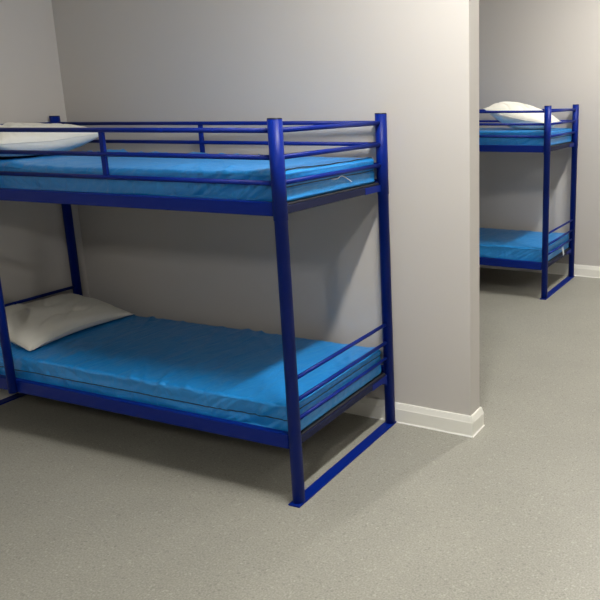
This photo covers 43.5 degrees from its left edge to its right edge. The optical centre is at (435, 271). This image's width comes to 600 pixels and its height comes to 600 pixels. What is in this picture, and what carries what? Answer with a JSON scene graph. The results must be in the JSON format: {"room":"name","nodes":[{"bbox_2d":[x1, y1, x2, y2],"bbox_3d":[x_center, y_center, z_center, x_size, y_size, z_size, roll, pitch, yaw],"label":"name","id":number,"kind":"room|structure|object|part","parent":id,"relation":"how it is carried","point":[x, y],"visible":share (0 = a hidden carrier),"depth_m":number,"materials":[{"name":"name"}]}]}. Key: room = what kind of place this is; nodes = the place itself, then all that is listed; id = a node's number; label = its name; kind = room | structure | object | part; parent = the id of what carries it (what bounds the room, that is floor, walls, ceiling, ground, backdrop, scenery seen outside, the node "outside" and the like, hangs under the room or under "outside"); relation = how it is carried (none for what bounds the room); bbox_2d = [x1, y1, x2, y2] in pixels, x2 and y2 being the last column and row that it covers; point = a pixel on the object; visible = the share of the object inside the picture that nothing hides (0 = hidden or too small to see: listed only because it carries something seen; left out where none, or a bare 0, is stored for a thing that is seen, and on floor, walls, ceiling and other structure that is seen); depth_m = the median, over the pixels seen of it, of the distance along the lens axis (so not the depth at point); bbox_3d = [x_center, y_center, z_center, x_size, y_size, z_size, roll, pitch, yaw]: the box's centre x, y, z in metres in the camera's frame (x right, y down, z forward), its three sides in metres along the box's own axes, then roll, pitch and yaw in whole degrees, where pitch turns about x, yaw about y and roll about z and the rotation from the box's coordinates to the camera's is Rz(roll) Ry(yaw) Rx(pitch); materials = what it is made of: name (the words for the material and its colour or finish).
{"room":"dormitory","nodes":[
{"label":"dormitory","id":0,"kind":"room"},
{"bbox_2d":[0,0,88,303],"bbox_3d":[-3.708,-0.374,2.345,0.150,3.300,13.235,5,15,25],"label":"wall","id":1,"kind":"structure","parent":0,"point":[34,260],"depth_m":4.57,"materials":[{"name":"grey paint"}]},
{"bbox_2d":[0,388,18,399],"bbox_3d":[-4.435,1.588,1.003,0.022,0.115,9.420,5,15,25],"label":"baseboard","id":2,"kind":"structure","parent":1,"relation":"attached to","point":[4,393],"depth_m":4.53,"materials":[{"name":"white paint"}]},
{"bbox_2d":[51,0,479,415],"bbox_3d":[-1.100,-0.857,4.227,2.864,3.300,0.124,5,15,25],"label":"wall partition","id":3,"kind":"structure","parent":0,"point":[414,62],"depth_m":4.04,"materials":[{"name":"grey paint"}]},
{"bbox_2d":[345,396,484,437],"bbox_3d":[-1.066,0.694,4.587,2.886,0.115,0.168,5,15,25],"label":"baseboard","id":4,"kind":"structure","parent":3,"relation":"attached to","point":[407,414],"depth_m":4.03,"materials":[{"name":"white paint"}]},
{"bbox_2d":[0,267,599,599],"bbox_3d":[-0.634,1.581,1.296,6.918,0.120,13.535,5,15,25],"label":"floor","id":5,"kind":"structure","parent":0,"point":[96,504],"depth_m":3.34,"materials":[{"name":"carpet"}]},
{"bbox_2d":[0,113,396,507],"bbox_3d":[-1.530,0.029,3.972,2.411,1.706,0.986,5,14,23],"label":"bunk bed","id":6,"kind":"object","parent":5,"relation":"on","point":[292,439],"visible":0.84,"depth_m":3.43,"materials":[{"name":"blue metal"}]},
{"bbox_3d":[-2.596,0.194,4.508,0.020,0.020,0.860,5,14,23],"label":"rail","id":7,"kind":"part","parent":6,"relation":"part of","materials":[{"name":"blue metal"}]},
{"bbox_3d":[-2.418,-0.163,4.847,0.061,1.695,0.061,5,14,23],"label":"post","id":8,"kind":"part","parent":6,"relation":"part of","materials":[{"name":"blue metal"}]},
{"bbox_3d":[-1.466,-0.637,3.287,1.755,0.022,0.022,5,14,23],"label":"guard rail","id":9,"kind":"part","parent":6,"relation":"part of","materials":[{"name":"blue metal"}]},
{"bbox_3d":[-1.464,-0.532,3.311,1.755,0.022,0.022,5,14,23],"label":"guard rail","id":10,"kind":"part","parent":6,"relation":"part of","materials":[{"name":"blue metal"}]},
{"bbox_3d":[-1.463,-0.430,3.335,1.755,0.022,0.022,5,14,23],"label":"guard rail","id":11,"kind":"part","parent":6,"relation":"part of","materials":[{"name":"blue metal"}]},
{"bbox_2d":[0,149,374,201],"bbox_3d":[-1.522,-0.535,3.844,2.308,0.155,0.895,5,14,23],"label":"mattress","id":12,"kind":"object","parent":6,"relation":"on","point":[128,166],"visible":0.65,"depth_m":3.40,"materials":[{"name":"blue plastic"}]},
{"bbox_2d":[0,122,97,156],"bbox_3d":[-2.356,-0.764,4.178,0.518,0.180,0.693,5,14,23],"label":"pillow","id":13,"kind":"object","parent":12,"relation":"on","point":[40,141],"visible":0.72,"depth_m":4.07,"materials":[{"name":"white fabric"}]},
{"bbox_2d":[0,314,380,430],"bbox_3d":[-1.506,0.482,4.081,2.306,0.160,0.885,5,14,23],"label":"mattress","id":14,"kind":"object","parent":6,"relation":"on","point":[222,372],"visible":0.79,"depth_m":3.79,"materials":[{"name":"blue plastic"}]},
{"bbox_2d":[5,293,133,350],"bbox_3d":[-2.315,0.261,4.402,0.550,0.151,0.764,5,14,23],"label":"pillow","id":15,"kind":"object","parent":14,"relation":"on","point":[33,325],"visible":0.96,"depth_m":4.28,"materials":[{"name":"white fabric"}]},
{"bbox_3d":[-1.356,-0.852,4.197,2.310,0.022,0.022,5,14,23],"label":"guard rail","id":16,"kind":"part","parent":6,"relation":"part of","materials":[{"name":"blue metal"}]},
{"bbox_3d":[-1.354,-0.747,4.222,2.310,0.022,0.022,5,14,23],"label":"guard rail","id":17,"kind":"part","parent":6,"relation":"part of","materials":[{"name":"blue metal"}]},
{"bbox_3d":[-0.633,0.216,3.114,0.061,1.695,0.061,5,14,23],"label":"post","id":18,"kind":"part","parent":6,"relation":"part of","materials":[{"name":"blue metal"}]},
{"bbox_3d":[-0.464,-0.663,3.331,0.022,0.022,0.860,5,14,23],"label":"rail","id":19,"kind":"part","parent":6,"relation":"part of","materials":[{"name":"blue metal"}]},
{"bbox_3d":[-0.462,-0.558,3.355,0.022,0.022,0.860,5,14,23],"label":"rail","id":20,"kind":"part","parent":6,"relation":"part of","materials":[{"name":"blue metal"}]},
{"bbox_2d":[287,183,378,204],"bbox_3d":[-1.534,-0.446,3.868,2.334,0.028,0.868,5,14,23],"label":"bed rail","id":21,"kind":"object","parent":6,"relation":"on","point":[331,197],"depth_m":3.42,"materials":[{"name":"metal"}]},
{"bbox_3d":[-0.460,-0.456,3.379,0.022,0.022,0.860,5,14,23],"label":"rail","id":22,"kind":"part","parent":6,"relation":"part of","materials":[{"name":"blue metal"}]},
{"bbox_3d":[-0.447,0.380,3.575,0.020,0.020,0.860,5,14,23],"label":"rail","id":23,"kind":"part","parent":6,"relation":"part of","materials":[{"name":"blue metal"}]},
{"bbox_2d":[301,372,384,434],"bbox_3d":[-1.518,0.574,4.107,2.334,0.028,0.868,5,14,23],"label":"bed rail","id":24,"kind":"object","parent":6,"relation":"on","point":[329,416],"depth_m":3.62,"materials":[{"name":"metal"}]},
{"bbox_3d":[-0.446,0.479,3.599,0.020,0.020,0.860,5,14,23],"label":"rail","id":25,"kind":"part","parent":6,"relation":"part of","materials":[{"name":"blue metal"}]},
{"bbox_3d":[-0.444,0.567,3.619,0.020,0.020,0.860,5,14,23],"label":"rail","id":26,"kind":"part","parent":6,"relation":"part of","materials":[{"name":"blue metal"}]},
{"bbox_3d":[-0.269,0.022,3.914,0.061,1.695,0.061,5,14,23],"label":"post","id":27,"kind":"part","parent":6,"relation":"part of","materials":[{"name":"blue"}]},
{"bbox_2d":[479,104,578,299],"bbox_3d":[0.099,-0.779,7.303,2.411,1.706,0.986,5,15,25],"label":"bunk bed","id":28,"kind":"object","parent":5,"relation":"on","point":[547,148],"visible":0.36,"depth_m":6.57,"materials":[{"name":"blue metal"}]},
{"bbox_3d":[0.150,-1.236,6.664,1.755,0.022,0.022,5,15,25],"label":"guard rail","id":29,"kind":"part","parent":28,"relation":"part of","materials":[{"name":"blue metal"}]},
{"bbox_3d":[0.148,-1.338,6.640,1.755,0.022,0.022,5,15,25],"label":"guard rail","id":30,"kind":"part","parent":28,"relation":"part of","materials":[{"name":"blue metal"}]},
{"bbox_3d":[0.147,-1.444,6.615,1.755,0.022,0.022,5,15,25],"label":"guard rail","id":31,"kind":"part","parent":28,"relation":"part of","materials":[{"name":"blue metal"}]},
{"bbox_2d":[479,228,568,261],"bbox_3d":[0.133,-0.316,7.404,2.338,0.170,0.876,5,15,25],"label":"mattress","id":32,"kind":"object","parent":28,"relation":"on","point":[524,245],"visible":0.26,"depth_m":6.83,"materials":[{"name":"blue plastic"}]},
{"bbox_3d":[0.287,-1.553,7.546,2.310,0.022,0.022,5,15,25],"label":"guard rail","id":33,"kind":"part","parent":28,"relation":"part of","materials":[{"name":"blue metal"}]},
{"bbox_2d":[479,128,571,145],"bbox_3d":[0.103,-1.337,7.173,2.308,0.147,0.877,5,15,25],"label":"mattress","id":34,"kind":"object","parent":28,"relation":"on","point":[556,140],"visible":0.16,"depth_m":6.51,"materials":[{"name":"blue plastic"}]},
{"bbox_2d":[483,101,561,128],"bbox_3d":[0.809,-1.454,6.766,0.604,0.244,0.484,5,15,25],"label":"pillow","id":35,"kind":"object","parent":34,"relation":"on","point":[501,106],"visible":0.81,"depth_m":6.62,"materials":[{"name":"white fabric"}]},
{"bbox_3d":[0.968,-0.585,6.418,0.061,1.695,0.061,5,15,25],"label":"post","id":36,"kind":"part","parent":28,"relation":"part of","materials":[{"name":"blue metal"}]},
{"bbox_2d":[548,247,569,262],"bbox_3d":[0.111,-0.234,7.438,2.334,0.028,0.868,5,15,25],"label":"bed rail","id":37,"kind":"object","parent":28,"relation":"on","point":[567,251],"depth_m":6.98,"materials":[{"name":"metal"}]},
{"bbox_3d":[1.169,-0.233,6.918,0.020,0.020,0.860,5,15,25],"label":"rail","id":38,"kind":"part","parent":28,"relation":"part of","materials":[{"name":"blue metal"}]},
{"bbox_3d":[1.168,-0.320,6.897,0.020,0.020,0.860,5,15,25],"label":"rail","id":39,"kind":"part","parent":28,"relation":"part of","materials":[{"name":"blue metal"}]},
{"bbox_3d":[1.167,-0.420,6.874,0.020,0.020,0.860,5,15,25],"label":"rail","id":40,"kind":"part","parent":28,"relation":"part of","materials":[{"name":"blue metal"}]},
{"bbox_3d":[1.153,-1.255,6.678,0.022,0.022,0.860,5,15,25],"label":"rail","id":41,"kind":"part","parent":28,"relation":"part of","materials":[{"name":"blue metal"}]},
{"bbox_3d":[1.152,-1.357,6.654,0.022,0.022,0.860,5,15,25],"label":"rail","id":42,"kind":"part","parent":28,"relation":"part of","materials":[{"name":"blue metal"}]},
{"bbox_3d":[1.150,-1.462,6.629,0.022,0.022,0.860,5,15,25],"label":"rail","id":43,"kind":"part","parent":28,"relation":"part of","materials":[{"name":"blue metal"}]},
{"bbox_3d":[1.357,-0.776,7.207,0.061,1.695,0.061,5,15,25],"label":"post","id":44,"kind":"part","parent":28,"relation":"part of","materials":[{"name":"blue"}]},
{"bbox_2d":[479,0,599,265],"bbox_3d":[2.245,-1.504,6.764,6.918,3.300,0.150,5,15,25],"label":"wall","id":45,"kind":"structure","parent":0,"point":[539,54],"depth_m":7.25,"materials":[{"name":"grey paint"}]},
{"bbox_2d":[479,263,599,277],"bbox_3d":[2.232,0.064,7.053,6.618,0.115,0.022,5,15,25],"label":"baseboard","id":46,"kind":"structure","parent":45,"relation":"attached to","point":[556,268],"depth_m":7.48,"materials":[{"name":"white paint"}]}
]}

